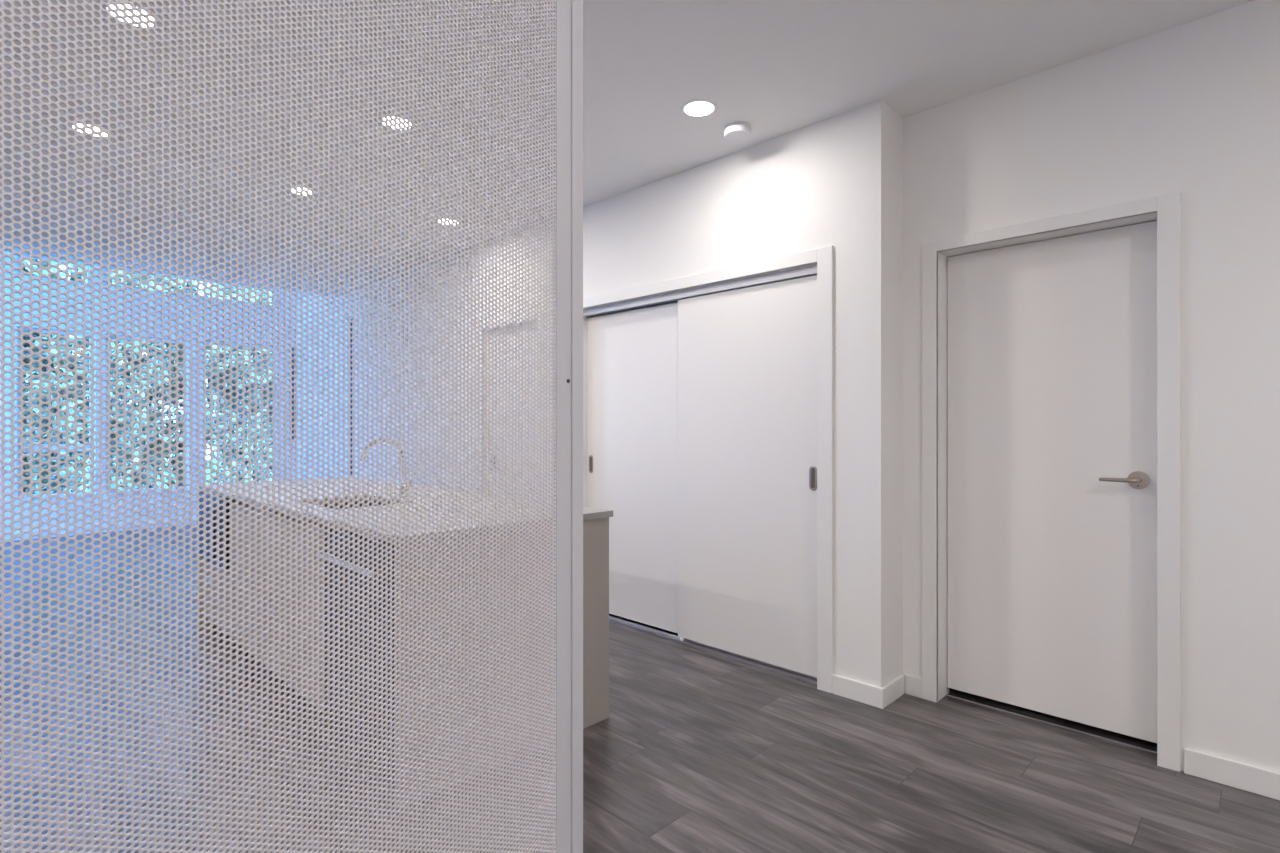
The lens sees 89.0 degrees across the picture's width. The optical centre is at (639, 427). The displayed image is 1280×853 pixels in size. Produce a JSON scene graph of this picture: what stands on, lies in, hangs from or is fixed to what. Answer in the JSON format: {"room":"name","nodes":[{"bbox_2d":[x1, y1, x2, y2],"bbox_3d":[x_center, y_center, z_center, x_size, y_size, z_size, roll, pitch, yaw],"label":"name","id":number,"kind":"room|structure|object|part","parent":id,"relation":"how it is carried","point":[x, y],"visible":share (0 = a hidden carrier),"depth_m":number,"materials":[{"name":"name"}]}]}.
{"room":"apartment hallway","nodes":[
{"label":"apartment hallway","id":0,"kind":"room"},
{"bbox_2d":[297,293,677,479],"bbox_3d":[-0.082,-0.410,5.635,12.000,3.320,1.540,0,0,44],"label":"wall","id":1,"kind":"structure","parent":0,"point":[298,294],"depth_m":8.59,"materials":[{"name":"paint"}]},
{"bbox_2d":[0,252,294,533],"bbox_3d":[-7.050,-0.410,7.179,0.180,3.320,6.000,0,0,44],"label":"wall window","id":2,"kind":"structure","parent":1,"relation":"in","point":[7,259],"depth_m":7.81,"materials":[{"name":"paint"}]},
{"bbox_2d":[17,254,90,284],"bbox_3d":[-6.725,-1.824,7.497,0.140,0.292,0.650,0,0,44],"label":"window","id":3,"kind":"structure","parent":2,"relation":"attached to","point":[18,256],"depth_m":7.48,"materials":[{"name":"plastic"}]},
{"bbox_3d":[-6.708,-1.688,7.481,0.092,0.020,0.650,0,0,44],"label":"sill","id":4,"kind":"part","parent":3,"relation":"part of","materials":[{"name":"ceramic"}]},
{"bbox_2d":[17,327,95,499],"bbox_3d":[-6.718,-0.164,7.504,0.140,1.932,0.670,0,0,44],"label":"window","id":5,"kind":"structure","parent":2,"relation":"attached to","point":[53,447],"depth_m":7.44,"materials":[{"name":"plastic"}]},
{"bbox_3d":[-6.701,0.792,7.488,0.092,0.020,0.670,0,0,44],"label":"sill","id":6,"kind":"part","parent":5,"relation":"part of","materials":[{"name":"ceramic"}]},
{"bbox_2d":[0,518,196,541],"bbox_3d":[-7.002,1.205,7.132,0.015,0.090,6.000,0,0,44],"label":"baseboard","id":7,"kind":"structure","parent":2,"relation":"attached to","point":[45,533],"depth_m":7.67,"materials":[{"name":"wood"}]},
{"bbox_2d":[105,334,188,494],"bbox_3d":[-6.127,-0.164,8.108,0.140,1.932,0.840,0,0,44],"label":"window","id":8,"kind":"structure","parent":2,"relation":"attached to","point":[128,491],"depth_m":8.10,"materials":[{"name":"plastic"}]},
{"bbox_3d":[-6.110,0.792,8.091,0.092,0.020,0.840,0,0,44],"label":"sill","id":9,"kind":"part","parent":8,"relation":"part of","materials":[{"name":"ceramic"}]},
{"bbox_2d":[103,266,277,307],"bbox_3d":[-5.760,-1.824,8.484,0.140,0.292,1.930,0,0,44],"label":"window","id":10,"kind":"structure","parent":2,"relation":"attached to","point":[111,267],"depth_m":8.33,"materials":[{"name":"plastic"}]},
{"bbox_3d":[-5.742,-1.688,8.467,0.092,0.020,1.930,0,0,44],"label":"sill","id":11,"kind":"part","parent":10,"relation":"part of","materials":[{"name":"ceramic"}]},
{"bbox_2d":[203,341,277,480],"bbox_3d":[-5.406,-0.174,8.845,0.140,1.952,0.920,0,0,44],"label":"window","id":12,"kind":"structure","parent":2,"relation":"attached to","point":[207,342],"depth_m":9.16,"materials":[{"name":"plastic"}]},
{"bbox_2d":[347,100,902,686],"bbox_3d":[-0.443,-0.110,5.635,5.984,2.720,1.765,0,0,44],"label":"wall","id":13,"kind":"structure","parent":0,"point":[836,181],"depth_m":3.08,"materials":[{"name":"paint"}]},
{"bbox_2d":[350,319,351,474],"bbox_3d":[-3.102,0.040,7.006,0.035,2.420,0.018,0,0,44],"label":"trim","id":14,"kind":"structure","parent":13,"relation":"attached to","point":[350,319],"depth_m":6.99,"materials":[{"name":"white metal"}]},
{"bbox_2d":[480,311,542,500],"bbox_3d":[-0.947,0.208,4.973,0.842,2.085,0.144,0,0,44],"label":"trim","id":15,"kind":"structure","parent":13,"relation":"attached to","point":[539,311],"depth_m":5.18,"materials":[{"name":"paint"}]},
{"bbox_2d":[490,322,536,499],"bbox_3d":[-0.977,0.227,4.942,0.704,2.007,0.102,0,0,44],"label":"door","id":16,"kind":"structure","parent":13,"relation":"in","point":[533,322],"depth_m":4.97,"materials":[{"name":"paint"}]},
{"bbox_2d":[583,265,816,316],"bbox_3d":[0.273,-0.774,3.806,1.786,0.042,0.097,0,0,44],"label":"door track","id":17,"kind":"object","parent":13,"relation":"attached to","point":[807,271],"visible":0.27,"depth_m":3.65,"materials":[{"name":"silver metal"}]},
{"bbox_2d":[587,302,677,632],"bbox_3d":[-0.029,0.236,4.130,0.899,1.968,0.035,0,0,44],"label":"door","id":18,"kind":"structure","parent":17,"relation":"hanging from","point":[632,356],"depth_m":4.09,"materials":[{"name":"paint"}]},
{"bbox_3d":[-0.332,0.245,4.404,0.043,0.122,0.003,0,0,44],"label":"flush pull","id":19,"kind":"part","parent":18,"relation":"part of","materials":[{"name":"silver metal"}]},
{"bbox_2d":[678,275,816,677],"bbox_3d":[0.563,0.236,3.492,0.930,1.968,0.035,0,0,44],"label":"door","id":20,"kind":"structure","parent":17,"relation":"hanging from","point":[747,357],"depth_m":3.45,"materials":[{"name":"paint"}]},
{"bbox_3d":[0.848,0.245,3.190,0.043,0.122,0.003,0,0,44],"label":"flush pull","id":21,"kind":"part","parent":20,"relation":"part of","materials":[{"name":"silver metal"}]},
{"bbox_2d":[583,245,832,692],"bbox_3d":[0.260,0.195,3.792,1.942,2.110,0.144,0,0,44],"label":"trim","id":22,"kind":"structure","parent":13,"relation":"attached to","point":[822,257],"depth_m":3.11,"materials":[{"name":"wood"}]},
{"bbox_2d":[0,0,1252,298],"bbox_3d":[-2.212,-1.845,3.423,12.350,0.750,7.800,0,0,44],"label":"ceiling","id":23,"kind":"structure","parent":0,"point":[778,68],"depth_m":2.74,"materials":[{"name":"paint"}]},
{"bbox_2d":[68,123,112,137],"bbox_3d":[-2.708,-1.467,3.209,0.170,0.006,0.170,0,0,44],"label":"recessed light","id":24,"kind":"object","parent":23,"relation":"in","point":[78,124],"visible":0.38,"depth_m":3.21,"materials":[{"name":"white plastic"}]},
{"bbox_2d":[73,124,107,135],"bbox_3d":[-2.708,-1.468,3.209,0.139,0.004,0.139,0,0,44],"label":"diffuser","id":25,"kind":"object","parent":24,"relation":"attached to","point":[80,125],"depth_m":3.21,"materials":[{"name":"white plastic"}]},
{"bbox_2d":[102,0,160,28],"bbox_3d":[-1.807,-1.467,2.314,0.170,0.006,0.170,0,0,44],"label":"recessed light","id":26,"kind":"object","parent":23,"relation":"in","point":[106,1],"visible":0.31,"depth_m":2.30,"materials":[{"name":"white plastic"}]},
{"bbox_2d":[107,4,153,26],"bbox_3d":[-1.807,-1.468,2.314,0.139,0.004,0.139,0,0,44],"label":"diffuser","id":27,"kind":"object","parent":26,"relation":"attached to","point":[120,6],"depth_m":2.31,"materials":[{"name":"white plastic"}]},
{"bbox_2d":[287,186,316,195],"bbox_3d":[-2.094,-1.467,4.036,0.170,0.006,0.170,0,0,44],"label":"recessed light","id":28,"kind":"object","parent":23,"relation":"in","point":[299,189],"visible":0.22,"depth_m":4.04,"materials":[{"name":"white plastic"}]},
{"bbox_2d":[292,188,311,194],"bbox_3d":[-2.094,-1.468,4.036,0.139,0.004,0.139,0,0,44],"label":"diffuser","id":29,"kind":"object","parent":28,"relation":"attached to","point":[299,189],"depth_m":4.03,"materials":[{"name":"white plastic"}]},
{"bbox_2d":[378,115,414,130],"bbox_3d":[-1.172,-1.467,3.134,0.170,0.006,0.170,0,0,44],"label":"recessed light","id":30,"kind":"object","parent":23,"relation":"in","point":[396,115],"visible":0.25,"depth_m":3.12,"materials":[{"name":"white plastic"}]},
{"bbox_2d":[383,117,410,129],"bbox_3d":[-1.172,-1.468,3.134,0.139,0.004,0.139,0,0,44],"label":"diffuser","id":31,"kind":"object","parent":30,"relation":"attached to","point":[383,117],"depth_m":3.13,"materials":[{"name":"white plastic"}]},
{"bbox_2d":[438,218,458,225],"bbox_3d":[-1.365,-1.467,4.638,0.170,0.006,0.170,0,0,44],"label":"recessed light","id":32,"kind":"object","parent":23,"relation":"in","point":[442,218],"visible":0.2,"depth_m":4.63,"materials":[{"name":"white plastic"}]},
{"bbox_2d":[681,99,717,117],"bbox_3d":[0.272,-1.467,2.994,0.170,0.006,0.170,0,0,44],"label":"recessed light","id":33,"kind":"object","parent":23,"relation":"in","point":[697,108],"visible":1,"depth_m":2.99,"materials":[{"name":"white plastic"}]},
{"bbox_2d":[684,102,713,115],"bbox_3d":[0.272,-1.468,2.994,0.139,0.004,0.139,0,0,44],"label":"diffuser","id":34,"kind":"object","parent":33,"relation":"attached to","point":[690,108],"depth_m":2.99,"materials":[{"name":"white plastic"}]},
{"bbox_2d":[724,122,751,141],"bbox_3d":[0.478,-1.448,3.184,0.134,0.045,0.134,0,0,44],"label":"smoke detector","id":35,"kind":"object","parent":23,"relation":"attached to","point":[735,131],"visible":1,"depth_m":3.15,"materials":[{"name":"white plastic"}]},
{"bbox_2d":[0,525,1279,852],"bbox_3d":[-2.212,1.310,3.423,12.350,0.120,7.800,0,0,44],"label":"floor","id":36,"kind":"structure","parent":0,"point":[697,750],"depth_m":2.37,"materials":[{"name":"grey wood"}]},
{"bbox_2d":[201,500,241,647],"bbox_3d":[-2.280,0.818,4.040,0.649,0.864,0.615,0,0,44],"label":"base cabinet","id":37,"kind":"object","parent":36,"relation":"on","point":[202,564],"visible":0.08,"depth_m":3.81,"materials":[{"name":"beige laminate"}]},
{"bbox_3d":[-2.489,0.980,3.827,0.648,0.350,0.019,0,0,44],"label":"drawer","id":38,"kind":"part","parent":37,"relation":"part of","materials":[{"name":"beige laminate"}]},
{"bbox_2d":[199,492,232,569],"bbox_3d":[-2.363,0.598,3.956,0.627,0.406,0.461,0,0,44],"label":"microwave","id":39,"kind":"object","parent":37,"relation":"in","point":[201,506],"visible":0.17,"depth_m":3.69,"materials":[{"name":"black metal"}]},
{"bbox_3d":[-2.320,0.597,3.641,0.125,0.397,0.017,0,0,44],"label":"control panel","id":40,"kind":"part","parent":39,"relation":"part of","materials":[{"name":"black glass"}]},
{"bbox_2d":[232,500,271,672],"bbox_3d":[-1.865,0.818,3.634,0.508,0.864,0.615,0,0,44],"label":"base cabinet","id":41,"kind":"object","parent":36,"relation":"on","point":[239,503],"visible":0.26,"depth_m":3.39,"materials":[{"name":"beige laminate"}]},
{"bbox_3d":[-2.074,0.906,3.421,0.507,0.497,0.019,0,0,44],"label":"drawer","id":42,"kind":"part","parent":41,"relation":"part of","materials":[{"name":"beige laminate"}]},
{"bbox_3d":[-2.074,0.533,3.421,0.507,0.243,0.019,0,0,44],"label":"drawer","id":43,"kind":"part","parent":41,"relation":"part of","materials":[{"name":"beige laminate"}]},
{"bbox_2d":[0,0,582,852],"bbox_3d":[-0.432,-0.110,0.659,0.041,2.720,0.998,0,0,41],"label":"screen","id":44,"kind":"object","parent":36,"relation":"on","point":[566,30],"visible":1,"depth_m":0.70,"materials":[{"name":"white metal"}]},
{"bbox_3d":[-0.121,-0.110,1.014,0.040,2.720,0.054,0,0,41],"label":"frame post","id":45,"kind":"part","parent":44,"relation":"part of","materials":[{"name":"grey metal"}]},
{"bbox_2d":[258,508,330,715],"bbox_3d":[-1.365,0.818,3.133,0.903,0.864,0.631,0,0,44],"label":"base cabinet","id":46,"kind":"object","parent":36,"relation":"on","point":[264,513],"visible":0.2,"depth_m":2.89,"materials":[{"name":"beige laminate"}]},
{"bbox_3d":[-1.730,0.783,3.084,0.450,0.743,0.019,0,0,44],"label":"cabinet door","id":47,"kind":"part","parent":46,"relation":"part of","materials":[{"name":"beige laminate"}]},
{"bbox_3d":[-1.407,0.783,2.768,0.450,0.743,0.019,0,0,44],"label":"cabinet door","id":48,"kind":"part","parent":46,"relation":"part of","materials":[{"name":"beige laminate"}]},
{"bbox_2d":[316,528,396,784],"bbox_3d":[-0.849,0.820,2.562,0.625,0.860,0.624,0,0,44],"label":"dishwasher","id":49,"kind":"object","parent":36,"relation":"on","point":[331,529],"visible":0.2,"depth_m":2.35,"materials":[{"name":"silver metal"}]},
{"bbox_3d":[-1.065,0.495,2.372,0.500,0.018,0.050,0,0,44],"label":"bar handle","id":50,"kind":"part","parent":49,"relation":"part of","materials":[{"name":"silver metal"}]},
{"bbox_3d":[-1.022,0.442,2.385,0.625,0.080,0.033,0,0,44],"label":"control panel","id":51,"kind":"part","parent":49,"relation":"part of","materials":[{"name":"silver metal"}]},
{"bbox_2d":[199,491,608,805],"bbox_3d":[-1.441,0.817,3.432,2.740,0.866,0.940,0,0,44],"label":"panel","id":52,"kind":"object","parent":36,"relation":"on","point":[595,531],"visible":0.27,"depth_m":2.49,"materials":[{"name":"beige laminate"}]},
{"bbox_3d":[-2.421,0.817,4.376,0.018,0.866,0.919,0,0,44],"label":"panel","id":53,"kind":"part","parent":52,"relation":"part of","materials":[{"name":"beige laminate"}]},
{"bbox_2d":[199,477,612,544],"bbox_3d":[-1.441,0.368,3.432,2.770,0.027,0.960,0,0,44],"label":"countertop","id":54,"kind":"structure","parent":52,"relation":"on","point":[589,513],"depth_m":2.91,"materials":[{"name":"grey stone"}]},
{"bbox_2d":[315,500,392,508],"bbox_3d":[-1.381,0.484,3.143,0.530,0.202,0.384,0,0,44],"label":"sink","id":55,"kind":"object","parent":54,"relation":"in","point":[365,501],"visible":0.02,"depth_m":3.37,"materials":[{"name":"silver metal"}]},
{"bbox_2d":[360,438,415,498],"bbox_3d":[-1.251,0.202,3.227,0.081,0.305,0.266,0,0,44],"label":"kitchen faucet","id":56,"kind":"object","parent":54,"relation":"on","point":[388,439],"visible":0.26,"depth_m":3.29,"materials":[{"name":"silver metal"}]},
{"bbox_3d":[-1.267,0.160,3.231,0.021,0.220,0.225,0,0,44],"label":"spout","id":57,"kind":"part","parent":56,"relation":"part of","materials":[{"name":"silver metal"}]},
{"bbox_2d":[401,478,407,498],"bbox_3d":[-1.196,0.305,3.304,0.054,0.100,0.054,0,0,44],"label":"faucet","id":58,"kind":"object","parent":56,"relation":"on","point":[406,490],"depth_m":3.29,"materials":[{"name":"silver metal"}]},
{"bbox_3d":[-0.469,0.817,2.481,0.020,0.866,0.940,0,0,44],"label":"panel","id":59,"kind":"part","parent":52,"relation":"part of","materials":[{"name":"beige laminate"}]},
{"bbox_2d":[609,615,816,684],"bbox_3d":[0.272,1.235,3.805,1.786,0.030,0.090,0,0,44],"label":"floor guide","id":60,"kind":"object","parent":36,"relation":"on","point":[650,630],"visible":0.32,"depth_m":3.64,"materials":[{"name":"silver metal"}]},
{"bbox_2d":[946,694,1156,752],"bbox_3d":[1.715,1.248,2.771,0.790,0.004,0.010,0,0,44],"label":"threshold","id":61,"kind":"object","parent":36,"relation":"on","point":[946,694],"depth_m":2.73,"materials":[{"name":"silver metal"}]},
{"bbox_2d":[903,0,1279,772],"bbox_3d":[2.466,-0.110,1.995,3.266,2.720,0.150,0,0,44],"label":"wall","id":62,"kind":"structure","parent":0,"point":[1191,109],"depth_m":2.34,"materials":[{"name":"paint"}]},
{"bbox_2d":[922,192,1180,771],"bbox_3d":[1.689,0.196,2.744,0.922,2.108,0.164,0,0,44],"label":"trim","id":63,"kind":"structure","parent":62,"relation":"attached to","point":[1163,209],"depth_m":2.58,"materials":[{"name":"wood"}]},
{"bbox_2d":[947,221,1156,742],"bbox_3d":[1.709,0.208,2.764,0.784,2.016,0.102,0,0,44],"label":"door","id":64,"kind":"structure","parent":62,"relation":"in","point":[1052,343],"depth_m":2.75,"materials":[{"name":"paint"}]},
{"bbox_3d":[1.880,0.204,2.552,0.130,0.019,0.038,0,0,44],"label":"lever handle","id":65,"kind":"part","parent":64,"relation":"part of","materials":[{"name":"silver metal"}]},
{"bbox_2d":[832,674,1279,799],"bbox_3d":[2.236,1.205,1.936,3.481,0.090,0.255,0,0,44],"label":"baseboard","id":66,"kind":"structure","parent":62,"relation":"attached to","point":[1250,778],"depth_m":2.33,"materials":[{"name":"wood"}]},
{"label":"outside","id":67,"kind":"structure","parent":0,"visible":0},
{"bbox_2d":[142,459,228,487],"bbox_3d":[-17.963,2.000,21.077,34.840,0.300,55.000,0,0,44],"label":"ground","id":68,"kind":"structure","parent":67,"point":[214,460],"depth_m":26.47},
{"bbox_2d":[23,259,72,492],"bbox_3d":[-10.468,-0.660,10.906,1.834,5.528,1.831,0,0,27],"label":"tree","id":69,"kind":"object","parent":68,"relation":"on","point":[45,272],"visible":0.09,"depth_m":10.77,"materials":[{"name":"green plant"}]},
{"bbox_2d":[23,262,173,493],"bbox_3d":[-8.332,-0.698,10.096,1.836,5.195,1.826,0,0,44],"label":"tree","id":70,"kind":"object","parent":68,"relation":"on","point":[80,342],"visible":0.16,"depth_m":9.91,"materials":[{"name":"green plant"}]},
{"bbox_2d":[110,277,206,487],"bbox_3d":[-9.185,-0.816,12.211,1.851,6.291,1.754,0,0,-2],"label":"tree","id":71,"kind":"object","parent":68,"relation":"on","point":[173,402],"visible":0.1,"depth_m":12.00,"materials":[{"name":"green plant"}]},
{"bbox_2d":[178,282,271,483],"bbox_3d":[-7.004,-0.603,11.420,1.796,5.700,1.764,0,0,4],"label":"tree","id":72,"kind":"object","parent":68,"relation":"on","point":[214,371],"visible":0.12,"depth_m":11.12,"materials":[{"name":"green plant"}]},
{"bbox_2d":[213,287,271,475],"bbox_3d":[-7.853,-0.784,13.527,1.816,5.775,1.797,0,0,44],"label":"tree","id":73,"kind":"object","parent":68,"relation":"on","point":[258,291],"visible":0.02,"depth_m":13.08,"materials":[{"name":"green plant"}]}
]}

